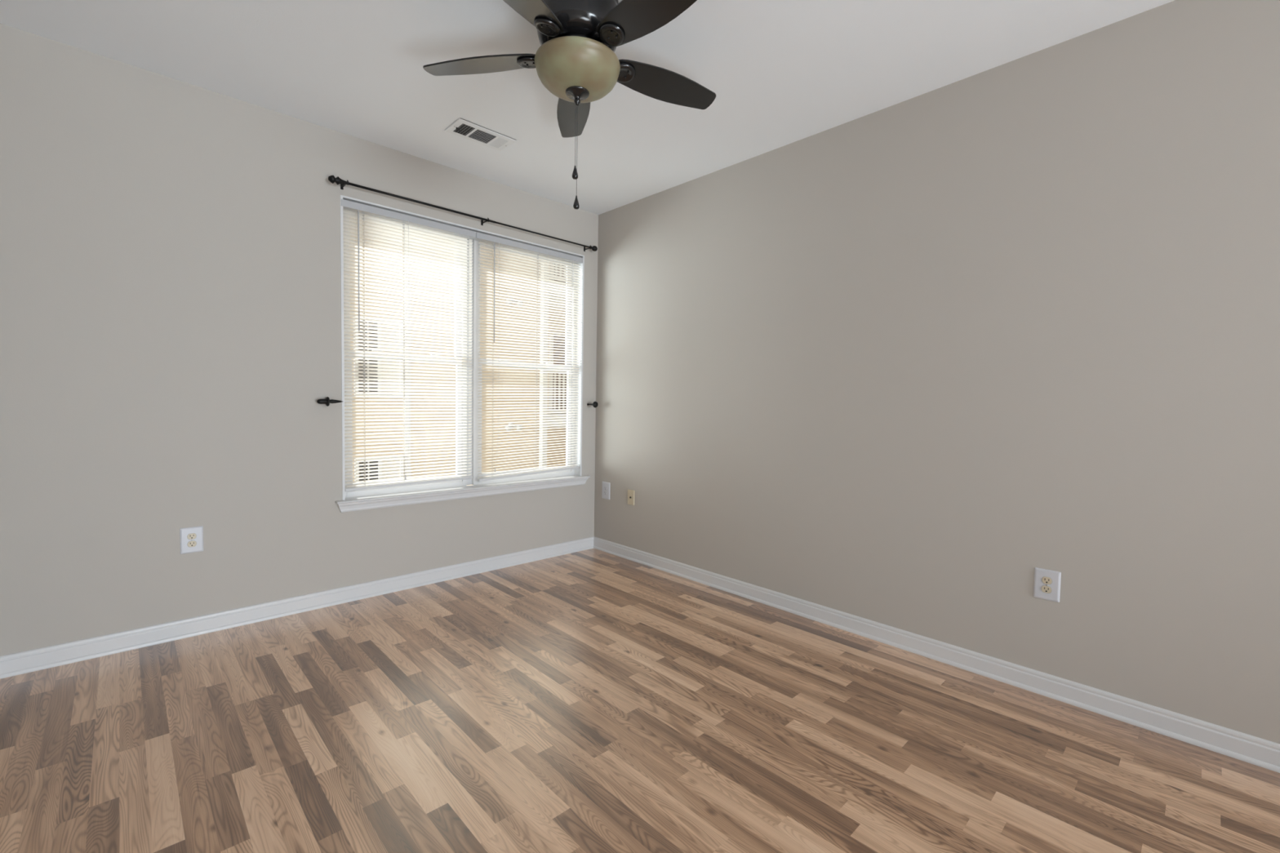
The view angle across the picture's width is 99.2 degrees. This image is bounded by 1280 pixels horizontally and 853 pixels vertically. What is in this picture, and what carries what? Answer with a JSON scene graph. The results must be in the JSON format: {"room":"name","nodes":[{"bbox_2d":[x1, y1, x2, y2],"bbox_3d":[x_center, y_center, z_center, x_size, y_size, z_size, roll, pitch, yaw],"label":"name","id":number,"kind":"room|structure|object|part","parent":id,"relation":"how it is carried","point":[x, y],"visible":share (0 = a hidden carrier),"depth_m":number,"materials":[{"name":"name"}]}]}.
{"room":"empty bedroom","nodes":[
{"label":"empty bedroom","id":0,"kind":"room"},
{"bbox_2d":[0,22,598,656],"bbox_3d":[-1.607,-0.280,3.439,3.600,2.843,0.160,-1,4,-44],"label":"wall","id":1,"kind":"structure","parent":0,"point":[171,278],"depth_m":2.70,"materials":[{"name":"grey paint"}]},
{"bbox_2d":[179,525,203,554],"bbox_3d":[-2.261,0.573,2.750,0.091,0.130,0.009,-1,4,-44],"label":"wall outlet","id":2,"kind":"object","parent":1,"relation":"attached to","point":[191,538],"visible":1,"depth_m":2.75,"materials":[{"name":"grey plastic"}]},
{"bbox_2d":[186,540,196,546],"bbox_3d":[-2.260,0.593,2.750,0.037,0.031,0.001,-1,4,-44],"label":"receptacle","id":3,"kind":"object","parent":2,"relation":"attached to","point":[189,543],"depth_m":2.75,"materials":[{"name":"beige plastic"}]},
{"bbox_2d":[186,533,196,539],"bbox_3d":[-2.260,0.554,2.748,0.037,0.031,0.001,-1,4,-44],"label":"receptacle","id":4,"kind":"object","parent":2,"relation":"attached to","point":[189,535],"depth_m":2.75,"materials":[{"name":"beige plastic"}]},
{"bbox_2d":[0,536,594,679],"bbox_3d":[-1.567,0.998,3.431,3.280,0.092,0.020,-1,4,-44],"label":"baseboard","id":5,"kind":"structure","parent":1,"relation":"attached to","point":[43,658],"depth_m":2.92,"materials":[{"name":"white paint"}]},
{"bbox_2d":[316,396,342,406],"bbox_3d":[-1.773,-0.143,3.119,0.125,0.055,0.066,0,3,-18],"label":"curtain holdback","id":6,"kind":"object","parent":1,"relation":"attached to","point":[326,401],"visible":1,"depth_m":3.10,"materials":[{"name":"black metal"}]},
{"bbox_2d":[342,208,466,497],"bbox_3d":[-1.523,-0.458,3.553,0.802,1.768,0.075,-1,4,-44],"label":"window","id":7,"kind":"structure","parent":1,"relation":"in","point":[460,482],"depth_m":3.58,"materials":[{"name":"white plastic"}]},
{"bbox_3d":[-1.524,-0.873,3.543,0.742,0.879,0.024,-1,4,-44],"label":"sash","id":8,"kind":"part","parent":7,"relation":"part of","materials":[{"name":"white plastic"}]},
{"bbox_3d":[-1.518,-0.041,3.560,0.742,0.865,0.024,-1,4,-44],"label":"sash","id":9,"kind":"part","parent":7,"relation":"part of","materials":[{"name":"white plastic"}]},
{"bbox_2d":[341,199,475,491],"bbox_3d":[-1.448,-0.471,3.484,0.838,1.706,0.057,-1,4,-44],"label":"window blind","id":10,"kind":"object","parent":7,"relation":"attached to","point":[348,205],"visible":1,"depth_m":3.44,"materials":[{"name":"white plastic"}]},
{"bbox_3d":[-1.665,-0.451,3.290,0.002,1.659,0.027,-1,4,-44],"label":"ladder cord","id":11,"kind":"part","parent":10,"relation":"part of","materials":[{"name":"white fabric"}]},
{"bbox_3d":[-1.495,-0.457,3.452,0.002,1.657,0.027,-1,4,-44],"label":"ladder cord","id":12,"kind":"part","parent":10,"relation":"part of","materials":[{"name":"white fabric"}]},
{"bbox_3d":[-1.468,-0.474,3.434,0.032,1.623,0.010,-1,4,-44],"label":"lift cord","id":13,"kind":"part","parent":10,"relation":"part of","materials":[{"name":"white fabric"}]},
{"bbox_3d":[-1.437,-1.303,3.451,0.838,0.040,0.046,-1,4,-44],"label":"head rail","id":14,"kind":"part","parent":10,"relation":"part of","materials":[{"name":"white plastic"}]},
{"bbox_3d":[-1.468,0.367,3.529,0.807,0.027,0.025,-1,4,-44],"label":"rail","id":15,"kind":"part","parent":10,"relation":"part of","materials":[{"name":"white plastic"}]},
{"bbox_3d":[-1.184,-0.467,3.748,0.002,1.652,0.027,-1,4,-44],"label":"ladder cord","id":16,"kind":"part","parent":10,"relation":"part of","materials":[{"name":"white fabric"}]},
{"bbox_2d":[340,195,584,500],"bbox_3d":[-1.158,-0.470,3.853,1.772,1.777,0.163,-1,4,-44],"label":"trim","id":17,"kind":"structure","parent":1,"relation":"attached to","point":[578,472],"depth_m":3.89,"materials":[{"name":"white paint"}]},
{"bbox_2d":[335,475,590,512],"bbox_3d":[-1.124,0.455,3.852,1.863,0.072,0.124,-1,4,-44],"label":"window sill","id":18,"kind":"structure","parent":1,"relation":"attached to","point":[399,499],"depth_m":3.67,"materials":[{"name":"white paint"}]},
{"bbox_2d":[328,175,597,251],"bbox_3d":[-1.058,-1.407,3.726,1.929,0.046,0.082,-1,4,-44],"label":"curtain rod","id":19,"kind":"object","parent":1,"relation":"attached to","point":[331,179],"visible":1,"depth_m":3.47,"materials":[{"name":"black metal"}]},
{"bbox_3d":[-1.352,-1.399,3.420,0.975,0.014,0.014,-1,4,-44],"label":"rod","id":20,"kind":"part","parent":19,"relation":"part of","materials":[{"name":"black metal"}]},
{"bbox_3d":[-0.700,-1.416,4.041,0.845,0.012,0.012,-1,4,-44],"label":"rod","id":21,"kind":"part","parent":19,"relation":"part of","materials":[{"name":"black metal"}]},
{"bbox_2d":[466,238,472,484],"bbox_3d":[-1.222,-0.466,3.857,0.052,1.765,0.050,-1,4,-44],"label":"trim","id":22,"kind":"structure","parent":1,"relation":"attached to","point":[468,481],"depth_m":3.85,"materials":[{"name":"white plastic"}]},
{"bbox_2d":[471,239,577,484],"bbox_3d":[-0.873,-0.475,4.173,0.890,1.768,0.075,-1,4,-44],"label":"window","id":23,"kind":"structure","parent":1,"relation":"in","point":[475,350],"depth_m":3.95,"materials":[{"name":"white plastic"}]},
{"bbox_3d":[-0.873,-0.889,4.162,0.830,0.879,0.024,-1,4,-44],"label":"sash","id":24,"kind":"part","parent":23,"relation":"part of","materials":[{"name":"white plastic"}]},
{"bbox_3d":[-0.868,-0.058,4.179,0.830,0.865,0.024,-1,4,-44],"label":"sash","id":25,"kind":"part","parent":23,"relation":"part of","materials":[{"name":"white plastic"}]},
{"bbox_2d":[473,231,582,481],"bbox_3d":[-0.813,-0.479,4.090,0.912,1.723,0.057,-1,4,-44],"label":"window blind","id":26,"kind":"object","parent":23,"relation":"attached to","point":[494,240],"visible":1,"depth_m":4.06,"materials":[{"name":"white plastic"}]},
{"bbox_3d":[-1.047,-0.460,3.879,0.002,1.673,0.027,-1,4,-44],"label":"ladder cord","id":27,"kind":"part","parent":26,"relation":"part of","materials":[{"name":"white fabric"}]},
{"bbox_3d":[-1.013,-0.486,3.867,0.032,1.623,0.010,-1,4,-44],"label":"lift cord","id":28,"kind":"part","parent":26,"relation":"part of","materials":[{"name":"white fabric"}]},
{"bbox_3d":[-0.802,-1.319,4.056,0.912,0.040,0.046,-1,4,-44],"label":"head rail","id":29,"kind":"part","parent":26,"relation":"part of","materials":[{"name":"white plastic"}]},
{"bbox_3d":[-0.822,0.355,4.144,0.876,0.052,0.025,-1,4,-44],"label":"rail","id":30,"kind":"part","parent":26,"relation":"part of","materials":[{"name":"white plastic"}]},
{"bbox_3d":[-0.782,-0.474,4.131,0.002,1.659,0.027,-1,4,-44],"label":"ladder cord","id":31,"kind":"part","parent":26,"relation":"part of","materials":[{"name":"white fabric"}]},
{"bbox_3d":[-0.547,-0.486,4.354,0.002,1.647,0.027,-1,4,-44],"label":"ladder cord","id":32,"kind":"part","parent":26,"relation":"part of","materials":[{"name":"white fabric"}]},
{"bbox_2d":[586,401,598,407],"bbox_3d":[-0.389,-0.178,4.422,0.051,0.051,0.108,-1,4,-44],"label":"curtain holdback","id":33,"kind":"object","parent":1,"relation":"attached to","point":[594,404],"visible":1,"depth_m":4.38,"materials":[{"name":"black metal"}]},
{"bbox_2d":[0,0,1174,214],"bbox_3d":[2.922,-1.485,-1.349,3.600,0.150,13.220,-1,4,-44],"label":"ceiling","id":34,"kind":"structure","parent":0,"point":[780,73],"depth_m":2.45,"materials":[{"name":"white paint"}]},
{"bbox_2d":[444,118,516,151],"bbox_3d":[-0.915,-1.667,3.138,0.352,0.020,0.196,-1,4,-44],"label":"ceiling vent","id":35,"kind":"object","parent":34,"relation":"in","point":[465,129],"visible":1,"depth_m":3.13,"materials":[{"name":"white metal"}]},
{"bbox_2d":[422,0,715,209],"bbox_3d":[-0.205,-1.227,2.055,1.185,0.779,1.144,-1,4,-44],"label":"ceiling fan","id":36,"kind":"object","parent":34,"relation":"hanging from","point":[576,60],"visible":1,"depth_m":1.99,"materials":[{"name":"black metal"}]},
{"bbox_3d":[-0.617,-1.415,2.133,0.468,0.041,0.148,1,3,9],"label":"blade","id":37,"kind":"part","parent":36,"relation":"part of","materials":[{"name":"brown wood"}]},
{"bbox_3d":[-0.409,-1.393,1.733,0.148,0.041,0.468,2,3,27],"label":"blade","id":38,"kind":"part","parent":36,"relation":"part of","materials":[{"name":"brown wood"}]},
{"bbox_3d":[-0.300,-1.424,2.455,0.148,0.041,0.468,1,3,-9],"label":"blade","id":39,"kind":"part","parent":36,"relation":"part of","materials":[{"name":"brown wood"}]},
{"bbox_3d":[-0.247,-1.115,2.088,0.002,0.236,0.002,-1,4,-44],"label":"pull chain","id":40,"kind":"part","parent":36,"relation":"part of","materials":[{"name":"grey metal"}]},
{"bbox_3d":[-0.242,-1.058,2.092,0.002,0.349,0.002,-1,4,-44],"label":"pull chain","id":41,"kind":"part","parent":36,"relation":"part of","materials":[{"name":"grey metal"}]},
{"bbox_3d":[-0.238,-1.329,2.079,0.324,0.110,0.324,-1,4,-44],"label":"lamp shade","id":42,"kind":"part","parent":36,"relation":"part of","materials":[{"name":"beige glass"}]},
{"bbox_3d":[0.037,-1.389,1.807,0.468,0.041,0.148,4,4,45],"label":"blade","id":43,"kind":"part","parent":36,"relation":"part of","materials":[{"name":"brown wood"}]},
{"bbox_3d":[0.104,-1.408,2.253,0.468,0.041,0.148,0,3,-27],"label":"blade","id":44,"kind":"part","parent":36,"relation":"part of","materials":[{"name":"brown wood"}]},
{"bbox_2d":[0,548,1279,852],"bbox_3d":[2.872,1.380,-1.220,3.280,0.100,12.900,-1,4,-44],"label":"floor","id":45,"kind":"structure","parent":0,"point":[592,700],"depth_m":1.95,"materials":[{"name":"brown wood"}]},
{"bbox_2d":[594,0,1279,743],"bbox_3d":[4.197,-0.019,-0.153,0.160,2.843,13.060,-1,4,-44],"label":"wall","id":46,"kind":"structure","parent":0,"point":[900,364],"depth_m":2.43,"materials":[{"name":"grey paint"}]},
{"bbox_2d":[601,481,609,499],"bbox_3d":[-0.279,0.521,4.438,0.009,0.138,0.098,-1,4,-44],"label":"wall outlet","id":47,"kind":"object","parent":46,"relation":"attached to","point":[606,486],"visible":1,"depth_m":4.43,"materials":[{"name":"grey plastic"}]},
{"bbox_2d":[627,489,635,505],"bbox_3d":[-0.071,0.548,4.212,0.020,0.114,0.070,-1,4,-44],"label":"wall jack","id":48,"kind":"object","parent":46,"relation":"attached to","point":[631,494],"visible":1,"depth_m":4.20,"materials":[{"name":"beige plastic"}]},
{"bbox_2d":[593,536,1279,773],"bbox_3d":[2.572,1.158,1.454,0.020,0.092,8.600,-1,4,-44],"label":"baseboard","id":49,"kind":"structure","parent":46,"relation":"attached to","point":[1246,748],"depth_m":2.43,"materials":[{"name":"white paint"}]},
{"bbox_2d":[1033,567,1061,602],"bbox_3d":[1.736,0.676,2.326,0.009,0.130,0.091,-1,4,-44],"label":"wall outlet","id":50,"kind":"object","parent":46,"relation":"attached to","point":[1046,586],"visible":1,"depth_m":2.32,"materials":[{"name":"grey plastic"}]},
{"bbox_2d":[1041,585,1051,593],"bbox_3d":[1.735,0.695,2.326,0.001,0.031,0.037,-1,4,-44],"label":"receptacle","id":51,"kind":"object","parent":50,"relation":"attached to","point":[1045,588],"depth_m":2.32,"materials":[{"name":"beige plastic"}]},
{"bbox_2d":[1041,576,1052,584],"bbox_3d":[1.736,0.657,2.324,0.001,0.031,0.037,-1,4,-44],"label":"receptacle","id":52,"kind":"object","parent":50,"relation":"attached to","point":[1045,580],"depth_m":2.32,"materials":[{"name":"beige plastic"}]},
{"label":"outside","id":53,"kind":"structure","parent":0,"visible":0},
{"bbox_3d":[-12.563,3.367,21.045,55.000,0.200,39.600,-1,4,-44],"label":"ground","id":54,"kind":"structure","parent":53,"visible":0},
{"bbox_2d":[349,217,566,483],"bbox_3d":[-4.876,-0.752,10.833,12.600,9.210,2.400,-1,4,-44],"label":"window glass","id":55,"kind":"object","parent":54,"relation":"on","point":[556,460],"visible":0.11,"depth_m":11.42,"materials":[{"name":"beige"}]},
{"bbox_3d":[-4.881,-1.240,9.774,0.350,1.340,0.010,-1,4,-44],"label":"pane","id":56,"kind":"part","parent":55,"relation":"part of","materials":[{"name":"clear glass"}]},
{"bbox_3d":[-4.926,1.347,9.890,0.350,1.500,0.010,-1,4,-44],"label":"pane","id":57,"kind":"part","parent":55,"relation":"part of","materials":[{"name":"clear glass"}]},
{"bbox_3d":[-4.599,-1.247,10.043,0.350,1.340,0.010,-1,4,-44],"label":"pane","id":58,"kind":"part","parent":55,"relation":"part of","materials":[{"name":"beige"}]},
{"bbox_3d":[-4.644,1.340,10.159,0.350,1.500,0.010,-1,4,-44],"label":"pane","id":59,"kind":"part","parent":55,"relation":"part of","materials":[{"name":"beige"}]},
{"bbox_2d":[504,422,522,431],"bbox_3d":[-2.763,0.004,11.796,0.390,0.175,0.170,-1,4,-44],"label":"floodlight","id":60,"kind":"object","parent":55,"relation":"attached to","point":[518,428],"visible":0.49,"depth_m":11.81,"materials":[{"name":"white"}]},
{"bbox_2d":[505,297,523,305],"bbox_3d":[-2.717,-2.683,11.675,0.390,0.175,0.170,-1,4,-44],"label":"floodlight","id":61,"kind":"object","parent":55,"relation":"attached to","point":[511,297],"visible":0.41,"depth_m":11.69,"materials":[{"name":"white"}]},
{"bbox_3d":[-2.156,-0.561,12.180,0.130,8.800,0.140,-1,4,-44],"label":"post","id":62,"kind":"part","parent":55,"relation":"part of","materials":[{"name":"white"}]},
{"bbox_3d":[-1.488,-3.812,12.618,1.560,0.940,0.060,-1,4,-44],"label":"railing","id":63,"kind":"part","parent":55,"relation":"part of","materials":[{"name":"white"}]},
{"bbox_3d":[-1.540,-0.816,12.752,1.560,0.940,0.060,-1,4,-44],"label":"railing","id":64,"kind":"part","parent":55,"relation":"part of","materials":[{"name":"white"}]},
{"bbox_3d":[-1.846,-1.415,14.595,1.360,2.120,0.080,-1,4,-44],"label":"door frame","id":65,"kind":"part","parent":55,"relation":"part of","materials":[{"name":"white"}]},
{"bbox_3d":[-1.854,-1.380,14.604,1.200,2.050,0.060,-1,4,-44],"label":"balcony door","id":66,"kind":"part","parent":55,"relation":"part of","materials":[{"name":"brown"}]},
{"bbox_3d":[-1.802,-4.377,14.469,1.200,2.050,0.060,-1,4,-44],"label":"balcony door","id":67,"kind":"part","parent":55,"relation":"part of","materials":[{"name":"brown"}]}
]}

